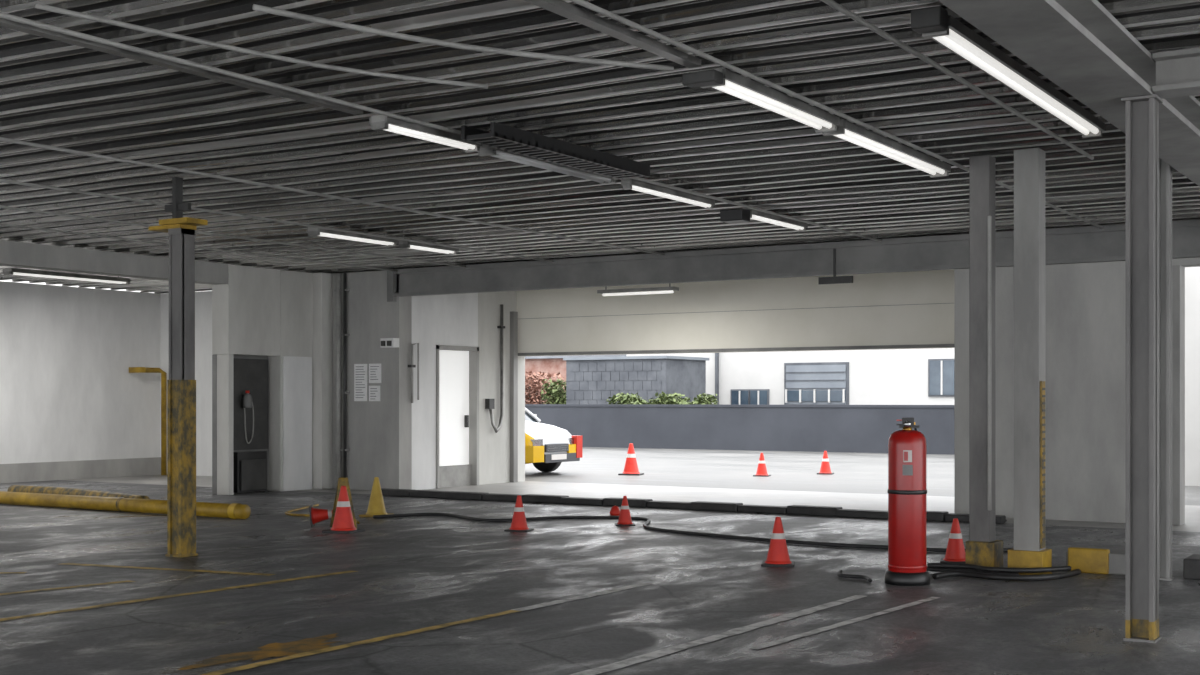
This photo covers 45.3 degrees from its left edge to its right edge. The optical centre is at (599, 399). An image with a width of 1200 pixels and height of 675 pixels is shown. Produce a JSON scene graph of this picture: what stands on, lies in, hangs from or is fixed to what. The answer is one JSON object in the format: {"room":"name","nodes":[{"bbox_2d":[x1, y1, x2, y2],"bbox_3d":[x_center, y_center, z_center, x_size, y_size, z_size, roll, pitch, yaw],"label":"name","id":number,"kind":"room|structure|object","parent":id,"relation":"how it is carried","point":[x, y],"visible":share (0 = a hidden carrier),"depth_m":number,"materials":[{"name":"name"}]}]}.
{"room":"parking garage","nodes":[
{"label":"parking garage","id":0,"kind":"room"},
{"bbox_2d":[0,281,159,463],"bbox_3d":[-15.440,-0.300,15.907,0.250,3.400,26.600,0,0,32],"label":"wall","id":1,"kind":"structure","parent":0,"point":[68,391],"depth_m":25.55,"materials":[{"name":"white paint"}]},
{"bbox_2d":[0,457,160,482],"bbox_3d":[-15.317,1.240,15.830,0.040,0.320,26.600,0,0,32],"label":"baseboard","id":2,"kind":"structure","parent":1,"relation":"attached to","point":[62,470],"depth_m":25.51,"materials":[{"name":"grey paint"}]},
{"bbox_2d":[160,291,212,475],"bbox_3d":[-6.110,-0.300,25.876,5.500,3.400,0.200,0,0,32],"label":"wall","id":3,"kind":"structure","parent":0,"point":[203,299],"depth_m":26.53,"materials":[{"name":"white paint"}]},
{"bbox_2d":[332,270,411,489],"bbox_3d":[-3.646,-0.295,22.507,1.550,3.390,0.300,0,0,32],"label":"wall","id":4,"kind":"structure","parent":0,"point":[379,433],"depth_m":22.20,"materials":[{"name":"white paint"}]},
{"bbox_2d":[334,273,349,488],"bbox_3d":[-4.050,-0.290,22.512,0.260,3.380,0.110,0,0,32],"label":"conduit","id":5,"kind":"object","parent":4,"relation":"attached to","point":[338,290],"visible":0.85,"depth_m":22.49,"materials":[{"name":"metal"}]},
{"bbox_2d":[354,364,366,400],"bbox_3d":[-3.718,-0.270,22.364,0.260,0.580,0.016,0,0,32],"label":"notice sheet","id":6,"kind":"object","parent":4,"relation":"attached to","point":[360,370],"visible":1,"depth_m":22.36,"materials":[{"name":"paper"}]},
{"bbox_2d":[369,386,379,400],"bbox_3d":[-3.481,-0.100,22.215,0.220,0.240,0.016,0,0,32],"label":"notice sheet","id":7,"kind":"object","parent":4,"relation":"attached to","point":[374,391],"visible":1,"depth_m":22.21,"materials":[{"name":"paper"}]},
{"bbox_2d":[369,364,380,382],"bbox_3d":[-3.472,-0.410,22.210,0.240,0.300,0.016,0,0,32],"label":"notice sheet","id":8,"kind":"object","parent":4,"relation":"attached to","point":[374,369],"visible":1,"depth_m":22.20,"materials":[{"name":"paper"}]},
{"bbox_2d":[380,338,398,347],"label":"emergency light","id":9,"kind":"object","parent":4,"relation":"attached to","point":[389,342],"depth_m":21.91,"materials":[{"name":"paint"}]},
{"bbox_2d":[412,291,524,489],"bbox_3d":[-2.207,-0.295,23.583,0.250,3.390,3.050,0,0,32],"label":"wall","id":10,"kind":"structure","parent":0,"point":[466,319],"depth_m":23.59,"materials":[{"name":"white paint"}]},
{"bbox_2d":[408,343,418,402],"label":"conduit","id":11,"kind":"object","parent":10,"relation":"attached to","point":[411,365],"depth_m":22.15,"materials":[{"name":"metal"}]},
{"bbox_2d":[436,345,478,488],"bbox_3d":[-2.372,0.268,23.244,0.230,2.265,1.090,0,0,32],"label":"door","id":12,"kind":"structure","parent":10,"relation":"in","point":[457,367],"depth_m":23.39,"materials":[{"name":"paint"}]},
{"bbox_2d":[485,304,517,482],"bbox_3d":[-1.626,-0.100,24.146,0.138,3.000,0.820,0,0,32],"label":"conduit","id":13,"kind":"object","parent":10,"relation":"attached to","point":[489,403],"visible":1,"depth_m":24.41,"materials":[{"name":"metal"}]},
{"bbox_2d":[0,0,1199,293],"bbox_3d":[-2.413,-2.181,11.229,28.000,0.338,24.548,0,0,32],"label":"ceiling","id":14,"kind":"structure","parent":0,"point":[710,141],"depth_m":10.86,"materials":[{"name":"metal"}]},
{"bbox_2d":[3,267,129,284],"bbox_3d":[-8.315,-1.945,22.538,0.220,0.130,2.200,0,0,32],"label":"fluorescent light","id":15,"kind":"object","parent":14,"relation":"attached to","point":[7,271],"visible":0.93,"depth_m":22.38,"materials":[{"name":"paint"}]},
{"bbox_2d":[0,240,227,284],"bbox_3d":[-10.610,-1.845,13.116,0.300,0.290,18.990,0,0,32],"label":"ceiling beam","id":16,"kind":"structure","parent":14,"relation":"attached to","point":[12,253],"depth_m":19.13,"materials":[{"name":"white concrete"}]},
{"bbox_2d":[307,225,398,246],"bbox_3d":[-2.911,-1.945,17.035,0.190,0.130,1.400,0,0,32],"label":"fluorescent light","id":17,"kind":"object","parent":14,"relation":"attached to","point":[311,231],"visible":0.82,"depth_m":16.90,"materials":[{"name":"paint"}]},
{"bbox_2d":[369,114,481,152],"bbox_3d":[-1.248,-1.945,10.452,0.160,0.130,1.100,0,0,32],"label":"fluorescent light","id":18,"kind":"object","parent":14,"relation":"attached to","point":[378,122],"visible":0.7,"depth_m":10.30,"materials":[{"name":"paint"}]},
{"bbox_2d":[397,240,458,254],"bbox_3d":[-2.168,-1.945,18.222,0.190,0.130,1.000,0,0,32],"label":"fluorescent light","id":19,"kind":"object","parent":14,"relation":"attached to","point":[402,244],"visible":0.8,"depth_m":18.11,"materials":[{"name":"paint"}]},
{"bbox_2d":[478,145,617,184],"bbox_3d":[-0.400,-1.945,11.809,0.180,0.130,1.800,0,0,32],"label":"fluorescent light","id":20,"kind":"object","parent":14,"relation":"attached to","point":[484,150],"visible":0.59,"depth_m":11.66,"materials":[{"name":"paint"}]},
{"bbox_2d":[0,0,1102,271],"bbox_3d":[-3.257,-1.967,10.823,11.430,0.046,18.900,0,0,32],"label":"conduit","id":21,"kind":"object","parent":14,"relation":"attached to","point":[567,10],"visible":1,"depth_m":8.58,"materials":[{"name":"metal"}]},
{"bbox_2d":[682,69,722,87],"bbox_3d":[0.609,-1.905,8.536,0.220,0.070,0.120,0,0,32],"label":"junction box","id":22,"kind":"object","parent":21,"relation":"attached to","point":[711,77],"visible":1,"depth_m":8.49,"materials":[{"name":"metal"}]},
{"bbox_2d":[720,208,749,222],"bbox_3d":[1.382,-1.880,14.704,0.250,0.120,0.200,0,0,32],"label":"junction box","id":23,"kind":"object","parent":21,"relation":"attached to","point":[739,215],"visible":1,"depth_m":14.63,"materials":[{"name":"black plastic"}]},
{"bbox_2d":[461,122,649,179],"bbox_3d":[-0.288,-1.930,11.149,0.290,0.140,2.200,0,0,32],"label":"cable tray","id":24,"kind":"object","parent":14,"relation":"attached to","point":[500,136],"visible":1,"depth_m":10.92,"materials":[{"name":"black metal"}]},
{"bbox_2d":[621,178,714,208],"bbox_3d":[0.661,-1.945,13.504,0.110,0.130,1.600,0,0,32],"label":"fluorescent light","id":25,"kind":"object","parent":14,"relation":"attached to","point":[627,183],"visible":0.79,"depth_m":13.36,"materials":[{"name":"paint"}]},
{"bbox_2d":[700,67,839,132],"bbox_3d":[1.129,-1.945,9.349,0.190,0.130,1.750,0,0,32],"label":"fluorescent light","id":26,"kind":"object","parent":14,"relation":"attached to","point":[734,84],"visible":0.82,"depth_m":9.25,"materials":[{"name":"paint"}]},
{"bbox_2d":[742,208,807,231],"bbox_3d":[1.880,-1.945,15.454,0.140,0.130,1.400,0,0,32],"label":"fluorescent light","id":27,"kind":"object","parent":14,"relation":"attached to","point":[798,226],"visible":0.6,"depth_m":15.38,"materials":[{"name":"paint"}]},
{"bbox_2d":[823,119,950,177],"bbox_3d":[2.255,-1.945,11.151,0.190,0.130,2.300,0,0,32],"label":"fluorescent light","id":28,"kind":"object","parent":14,"relation":"attached to","point":[848,131],"visible":0.88,"depth_m":10.98,"materials":[{"name":"paint"}]},
{"bbox_2d":[911,6,947,33],"bbox_3d":[1.681,-1.940,7.346,0.160,0.100,0.120,0,0,32],"label":"junction box","id":29,"kind":"object","parent":14,"relation":"attached to","point":[930,19],"visible":1,"depth_m":7.30,"materials":[{"name":"metal"}]},
{"bbox_2d":[922,15,1104,137],"bbox_3d":[2.625,-1.945,8.856,0.170,0.130,3.400,0,0,32],"label":"fluorescent light","id":30,"kind":"object","parent":14,"relation":"attached to","point":[958,38],"visible":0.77,"depth_m":8.49,"materials":[{"name":"paint"}]},
{"bbox_2d":[0,474,1199,674],"bbox_3d":[-3.509,1.500,9.477,28.000,0.200,28.350,0,0,32],"label":"floor","id":31,"kind":"structure","parent":0,"point":[414,572],"depth_m":10.35,"materials":[{"name":"concrete"}]},
{"bbox_2d":[0,572,25,573],"bbox_3d":[-4.957,1.396,11.597,0.562,0.001,0.476,0,0,32],"label":"parking line","id":32,"kind":"object","parent":31,"relation":"on","point":[0,572],"visible":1,"depth_m":11.64,"materials":[{"name":"yellow paint"}]},
{"bbox_2d":[0,580,134,594],"bbox_3d":[-4.291,1.396,10.350,0.462,0.001,2.016,0,0,32],"label":"parking line","id":33,"kind":"object","parent":31,"relation":"on","point":[127,580],"visible":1,"depth_m":10.71,"materials":[{"name":"yellow paint"}]},
{"bbox_2d":[0,485,250,518],"bbox_3d":[-6.277,1.288,18.488,5.351,0.231,0.725,0,0,32],"label":"pipe","id":34,"kind":"object","parent":31,"relation":"on","point":[61,497],"visible":0.96,"depth_m":18.25,"materials":[{"name":"metal"}]},
{"bbox_2d":[129,367,166,474],"bbox_3d":[-8.363,0.400,26.648,0.340,2.000,0.620,0,0,32],"label":"yellow standpipe","id":35,"kind":"object","parent":31,"relation":"on","point":[131,369],"visible":1,"depth_m":26.76,"materials":[{"name":"yellow metal"}]},
{"bbox_2d":[62,563,274,575],"bbox_3d":[-3.602,1.396,11.876,2.119,0.001,0.478,0,0,32],"label":"parking line","id":36,"kind":"object","parent":31,"relation":"on","point":[62,563],"visible":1,"depth_m":11.85,"materials":[{"name":"yellow paint"}]},
{"bbox_2d":[149,177,207,557],"bbox_3d":[-3.806,-0.300,12.925,0.540,3.400,0.240,0,0,32],"label":"steel column","id":37,"kind":"structure","parent":31,"relation":"on","point":[181,384],"depth_m":12.87,"materials":[{"name":"metal"}]},
{"bbox_2d":[0,570,357,620],"bbox_3d":[-3.906,1.396,8.871,0.275,0.001,6.902,0,0,32],"label":"parking line","id":38,"kind":"object","parent":31,"relation":"on","point":[313,576],"visible":1,"depth_m":10.22,"materials":[{"name":"paint"}]},
{"bbox_2d":[178,633,339,669],"bbox_3d":[-1.796,1.397,7.989,0.436,0.001,1.337,0,0,32],"label":"paint patch","id":39,"kind":"object","parent":31,"relation":"on","point":[308,644],"visible":1,"depth_m":7.99,"materials":[{"name":"yellow paint"}]},
{"bbox_2d":[212,264,331,494],"bbox_3d":[-4.155,-0.295,23.297,0.550,3.390,5.100,0,0,32],"label":"wall niche","id":40,"kind":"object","parent":31,"relation":"on","point":[281,317],"visible":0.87,"depth_m":22.05,"materials":[{"name":"paint"}]},
{"bbox_2d":[234,358,267,492],"bbox_3d":[-5.265,0.380,21.662,0.180,2.000,0.850,0,0,32],"label":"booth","id":41,"kind":"object","parent":40,"relation":"attached to","point":[250,375],"visible":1,"depth_m":21.67,"materials":[{"name":"black metal"}]},
{"bbox_2d":[309,505,332,527],"bbox_3d":[-3.014,1.279,15.860,0.359,0.234,0.234,0,0,-4],"label":"traffic cone","id":42,"kind":"object","parent":31,"relation":"on","point":[316,515],"visible":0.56,"depth_m":15.80,"materials":[{"name":"plastic"}]},
{"bbox_2d":[285,504,359,523],"bbox_3d":[-3.483,1.384,17.484,0.627,0.030,2.929,0,0,-21],"label":"hose","id":43,"kind":"object","parent":31,"relation":"on","point":[315,505],"visible":0.53,"depth_m":17.47,"materials":[{"name":"rubber"}]},
{"bbox_2d":[322,486,364,533],"bbox_3d":[-2.720,1.156,15.265,0.331,0.488,0.331,0,0,21],"label":"traffic cone","id":44,"kind":"object","parent":31,"relation":"on","point":[343,522],"visible":1,"depth_m":15.19,"materials":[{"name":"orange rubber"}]},
{"bbox_2d":[330,478,356,528],"bbox_3d":[-2.806,1.125,15.731,0.260,0.550,0.260,0,0,-20],"label":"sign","id":45,"kind":"object","parent":31,"relation":"on","point":[341,481],"visible":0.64,"depth_m":15.71,"materials":[{"name":"plastic"}]},
{"bbox_2d":[201,610,518,674],"bbox_3d":[-2.104,1.396,7.095,0.123,0.001,5.801,0,0,32],"label":"parking line","id":46,"kind":"object","parent":31,"relation":"on","point":[327,649],"visible":1,"depth_m":8.18,"materials":[{"name":"yellow paint"}]},
{"bbox_2d":[359,477,393,516],"bbox_3d":[-2.699,1.166,17.374,0.317,0.468,0.317,0,0,15],"label":"traffic cone","id":47,"kind":"object","parent":31,"relation":"on","point":[376,506],"visible":0.98,"depth_m":17.31,"materials":[{"name":"yellow plastic"}]},
{"bbox_2d":[504,495,533,531],"bbox_3d":[-0.865,1.211,15.402,0.255,0.378,0.255,0,0,15],"label":"traffic cone","id":48,"kind":"object","parent":31,"relation":"on","point":[519,523],"visible":1,"depth_m":15.35,"materials":[{"name":"plastic"}]},
{"bbox_2d":[511,583,654,610],"bbox_3d":[-0.089,1.396,10.258,0.143,0.001,1.701,0,0,32],"label":"parking line","id":49,"kind":"object","parent":31,"relation":"on","point":[639,584],"visible":1,"depth_m":10.17,"materials":[{"name":"paint"}]},
{"bbox_2d":[610,505,619,515],"bbox_3d":[0.185,1.340,17.458,0.140,0.120,0.138,0,0,32],"label":"cap","id":50,"kind":"object","parent":31,"relation":"on","point":[615,511],"visible":0.94,"depth_m":17.41,"materials":[{"name":"red plastic"}]},
{"bbox_2d":[615,496,634,525],"bbox_3d":[0.280,1.236,16.101,0.220,0.328,0.220,0,0,-2],"label":"traffic cone","id":51,"kind":"object","parent":31,"relation":"on","point":[624,519],"visible":1,"depth_m":16.05,"materials":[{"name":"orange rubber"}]},
{"bbox_2d":[373,513,1012,551],"bbox_3d":[0.873,1.380,15.509,7.590,0.038,1.669,0,0,32],"label":"hose","id":52,"kind":"object","parent":31,"relation":"on","point":[647,520],"visible":0.77,"depth_m":15.13,"materials":[{"name":"black rubber"}]},
{"bbox_2d":[381,488,1006,523],"bbox_3d":[0.688,1.347,18.796,9.235,0.105,0.398,0,0,32],"label":"hose","id":53,"kind":"object","parent":31,"relation":"on","point":[942,516],"visible":0.88,"depth_m":18.42,"materials":[{"name":"black rubber"}]},
{"bbox_2d":[570,595,865,674],"bbox_3d":[-0.235,1.396,7.047,0.247,0.001,7.702,0,0,32],"label":"parking line","id":54,"kind":"object","parent":31,"relation":"on","point":[669,650],"visible":1,"depth_m":8.38,"materials":[{"name":"paint"}]},
{"bbox_2d":[761,517,794,566],"bbox_3d":[1.512,1.196,12.206,0.276,0.408,0.276,0,0,9],"label":"traffic cone","id":55,"kind":"object","parent":31,"relation":"on","point":[778,555],"visible":1,"depth_m":12.14,"materials":[{"name":"plastic"}]},
{"bbox_2d":[751,597,940,648],"bbox_3d":[1.622,1.396,9.129,0.231,0.001,2.604,0,0,32],"label":"parking line","id":56,"kind":"object","parent":31,"relation":"on","point":[857,619],"visible":1,"depth_m":8.94,"materials":[{"name":"white paint"}]},
{"bbox_2d":[837,570,871,581],"bbox_3d":[1.963,1.380,11.282,0.149,0.030,0.611,0,0,-17],"label":"hose","id":57,"kind":"object","parent":31,"relation":"on","point":[839,572],"visible":1,"depth_m":11.24,"materials":[{"name":"black rubber"}]},
{"bbox_2d":[884,418,929,585],"bbox_3d":[2.349,0.767,10.998,0.344,1.265,0.344,0,0,12],"label":"fire extinguisher","id":58,"kind":"object","parent":31,"relation":"on","point":[907,491],"visible":1,"depth_m":10.88,"materials":[{"name":"red painted steel"},{"name":"black rubber"},{"name":"brass"}]},
{"bbox_2d":[940,518,964,563],"bbox_3d":[3.068,1.211,12.412,0.255,0.378,0.255,0,0,15],"label":"traffic cone","id":59,"kind":"object","parent":31,"relation":"on","point":[955,551],"visible":0.9,"depth_m":12.36,"materials":[{"name":"plastic"}]},
{"bbox_2d":[965,155,1002,566],"bbox_3d":[3.167,-0.300,11.854,0.240,3.400,0.260,0,0,32],"label":"column","id":60,"kind":"structure","parent":31,"relation":"on","point":[982,548],"depth_m":11.78,"materials":[{"name":"metal"}]},
{"bbox_2d":[926,563,1080,580],"bbox_3d":[3.134,1.352,11.339,1.300,0.084,0.606,0,0,14],"label":"hose","id":61,"kind":"object","parent":31,"relation":"on","point":[946,570],"visible":0.94,"depth_m":11.26,"materials":[{"name":"black rubber"}]},
{"bbox_2d":[1008,148,1051,574],"bbox_3d":[3.451,-0.300,11.553,0.280,3.400,0.270,0,0,32],"label":"column","id":62,"kind":"structure","parent":31,"relation":"on","point":[1029,551],"depth_m":11.46,"materials":[{"name":"metal"}]},
{"bbox_2d":[1066,547,1199,579],"bbox_3d":[6.649,1.300,10.161,6.500,0.200,0.420,0,0,32],"label":"kerb","id":63,"kind":"object","parent":31,"relation":"on","point":[1086,559],"visible":0.55,"depth_m":11.55,"materials":[{"name":"paint"}]},
{"bbox_2d":[1121,94,1162,642],"bbox_3d":[3.165,-0.177,8.400,0.195,3.155,0.195,0,0,32],"label":"steel column","id":64,"kind":"structure","parent":31,"relation":"on","point":[1141,112],"depth_m":8.38,"materials":[{"name":"grey metal"}]},
{"bbox_2d":[938,0,1199,185],"bbox_3d":[1.809,-1.875,6.476,0.400,0.230,20.900,0,0,32],"label":"girder","id":65,"kind":"object","parent":64,"relation":"on","point":[1079,46],"visible":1,"depth_m":7.60,"materials":[{"name":"grey metal"}]},
{"bbox_2d":[1152,47,1199,98],"bbox_3d":[6.451,-1.880,6.345,7.590,0.220,0.240,0,0,32],"label":"girder","id":66,"kind":"object","parent":64,"relation":"on","point":[1177,71],"visible":0.93,"depth_m":8.25,"materials":[{"name":"grey metal"}]},
{"bbox_2d":[1159,158,1173,580],"bbox_3d":[4.401,-0.295,11.224,0.140,3.390,0.140,0,0,32],"label":"steel column","id":67,"kind":"structure","parent":31,"relation":"on","point":[1165,170],"depth_m":11.21,"materials":[{"name":"grey metal"}]},
{"bbox_2d":[517,269,953,355],"bbox_3d":[2.388,-1.370,22.349,8.850,1.240,0.270,0,0,32],"label":"garage door","id":68,"kind":"structure","parent":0,"point":[914,309],"depth_m":22.27,"materials":[{"name":"paint"}]},
{"bbox_2d":[597,283,678,295],"bbox_3d":[0.557,-1.785,21.354,1.300,0.450,0.180,0,0,32],"label":"fluorescent light","id":69,"kind":"object","parent":68,"relation":"attached to","point":[653,290],"visible":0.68,"depth_m":21.28,"materials":[{"name":"paint"}]},
{"bbox_2d":[387,219,1199,301],"bbox_3d":[5.516,-1.745,16.760,20.420,0.490,0.430,0,0,32],"label":"header beam","id":70,"kind":"structure","parent":0,"point":[1086,244],"depth_m":18.71,"materials":[{"name":"metal"}]},
{"bbox_2d":[818,249,852,284],"bbox_3d":[2.962,-1.680,18.080,0.450,0.440,0.040,0,0,32],"label":"hanging sign","id":71,"kind":"object","parent":70,"relation":"hanging from","point":[835,279],"visible":1,"depth_m":18.07,"materials":[{"name":"metal"}]},
{"bbox_2d":[954,257,1199,525],"bbox_3d":[9.263,-0.295,14.435,11.600,3.390,0.300,0,0,32],"label":"wall","id":72,"kind":"structure","parent":0,"point":[1085,302],"depth_m":16.66,"materials":[{"name":"white paint"}]},
{"label":"outside","id":73,"kind":"structure","parent":0,"visible":0},
{"bbox_2d":[525,447,1199,505],"bbox_3d":[8.321,1.500,51.026,100.000,0.200,54.650,0,0,32],"label":"ground","id":74,"kind":"structure","parent":73,"point":[867,473],"depth_m":28.14,"materials":[{"name":"concrete"}]},
{"bbox_2d":[525,371,564,403],"bbox_3d":[-2.709,0.115,56.768,2.607,2.572,1.615,0,0,32],"label":"shrub","id":75,"kind":"object","parent":74,"relation":"on","point":[532,392],"visible":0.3,"depth_m":56.38,"materials":[{"name":"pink plant"}]},
{"bbox_2d":[540,378,565,403],"bbox_3d":[-1.416,0.279,54.536,1.633,2.245,1.214,0,0,32],"label":"bush","id":76,"kind":"object","parent":74,"relation":"on","point":[559,396],"visible":0.33,"depth_m":54.38,"materials":[{"name":"green plant"}]},
{"bbox_2d":[525,408,581,471],"bbox_3d":[-2.480,0.598,27.852,4.060,1.605,2.040,0,0,32],"label":"car","id":77,"kind":"object","parent":74,"relation":"on","point":[547,446],"visible":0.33,"depth_m":26.87,"materials":[{"name":"white metal"}]},
{"bbox_2d":[525,354,626,401],"bbox_3d":[-1.891,-1.000,67.231,14.100,4.800,8.600,0,0,32],"label":"brick house","id":78,"kind":"structure","parent":74,"relation":"on","point":[546,364],"depth_m":62.69,"materials":[{"name":"red brick"}]},
{"bbox_2d":[618,443,643,475],"bbox_3d":[0.581,1.106,26.881,0.400,0.588,0.400,0,0,15],"label":"traffic cone","id":79,"kind":"object","parent":74,"relation":"on","point":[631,467],"visible":1,"depth_m":26.80,"materials":[{"name":"plastic"}]},
{"bbox_2d":[563,356,708,403],"bbox_3d":[1.339,-0.075,52.827,4.350,2.950,3.200,0,0,32],"label":"building","id":80,"kind":"structure","parent":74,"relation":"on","point":[589,380],"depth_m":51.62,"materials":[{"name":"grey brick"}]},
{"bbox_2d":[607,391,717,403],"bbox_3d":[1.993,0.561,45.926,3.733,1.683,1.457,0,0,32],"label":"bush","id":81,"kind":"object","parent":74,"relation":"on","point":[623,398],"visible":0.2,"depth_m":45.59,"materials":[{"name":"green plant"}]},
{"bbox_2d":[525,404,953,454],"bbox_3d":[-8.812,0.765,48.147,74.000,1.270,0.360,0,0,32],"label":"wall","id":82,"kind":"structure","parent":74,"relation":"on","point":[803,428],"depth_m":39.95,"materials":[{"name":"paint"}]},
{"bbox_2d":[753,453,770,476],"bbox_3d":[2.975,1.186,26.446,0.289,0.428,0.289,0,0,15],"label":"traffic cone","id":83,"kind":"object","parent":74,"relation":"on","point":[761,469],"visible":1,"depth_m":26.38,"materials":[{"name":"plastic"}]},
{"bbox_2d":[627,348,953,404],"bbox_3d":[13.847,-2.350,56.092,24.000,7.500,10.200,0,0,32],"label":"warehouse building","id":84,"kind":"structure","parent":74,"relation":"on","point":[880,376],"depth_m":53.45,"materials":[{"name":"white paint"}]},
{"bbox_2d":[817,451,833,474],"bbox_3d":[4.258,1.181,27.177,0.296,0.438,0.296,0,0,15],"label":"traffic cone","id":85,"kind":"object","parent":74,"relation":"on","point":[825,466],"visible":1,"depth_m":27.11,"materials":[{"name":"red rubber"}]},
{"bbox_2d":[1185,267,1199,485],"bbox_3d":[14.819,-1.100,20.396,12.500,5.000,0.300,0,0,32],"label":"wall","id":86,"kind":"structure","parent":74,"relation":"on","point":[1192,274],"depth_m":23.45,"materials":[{"name":"white paint"}]}
]}

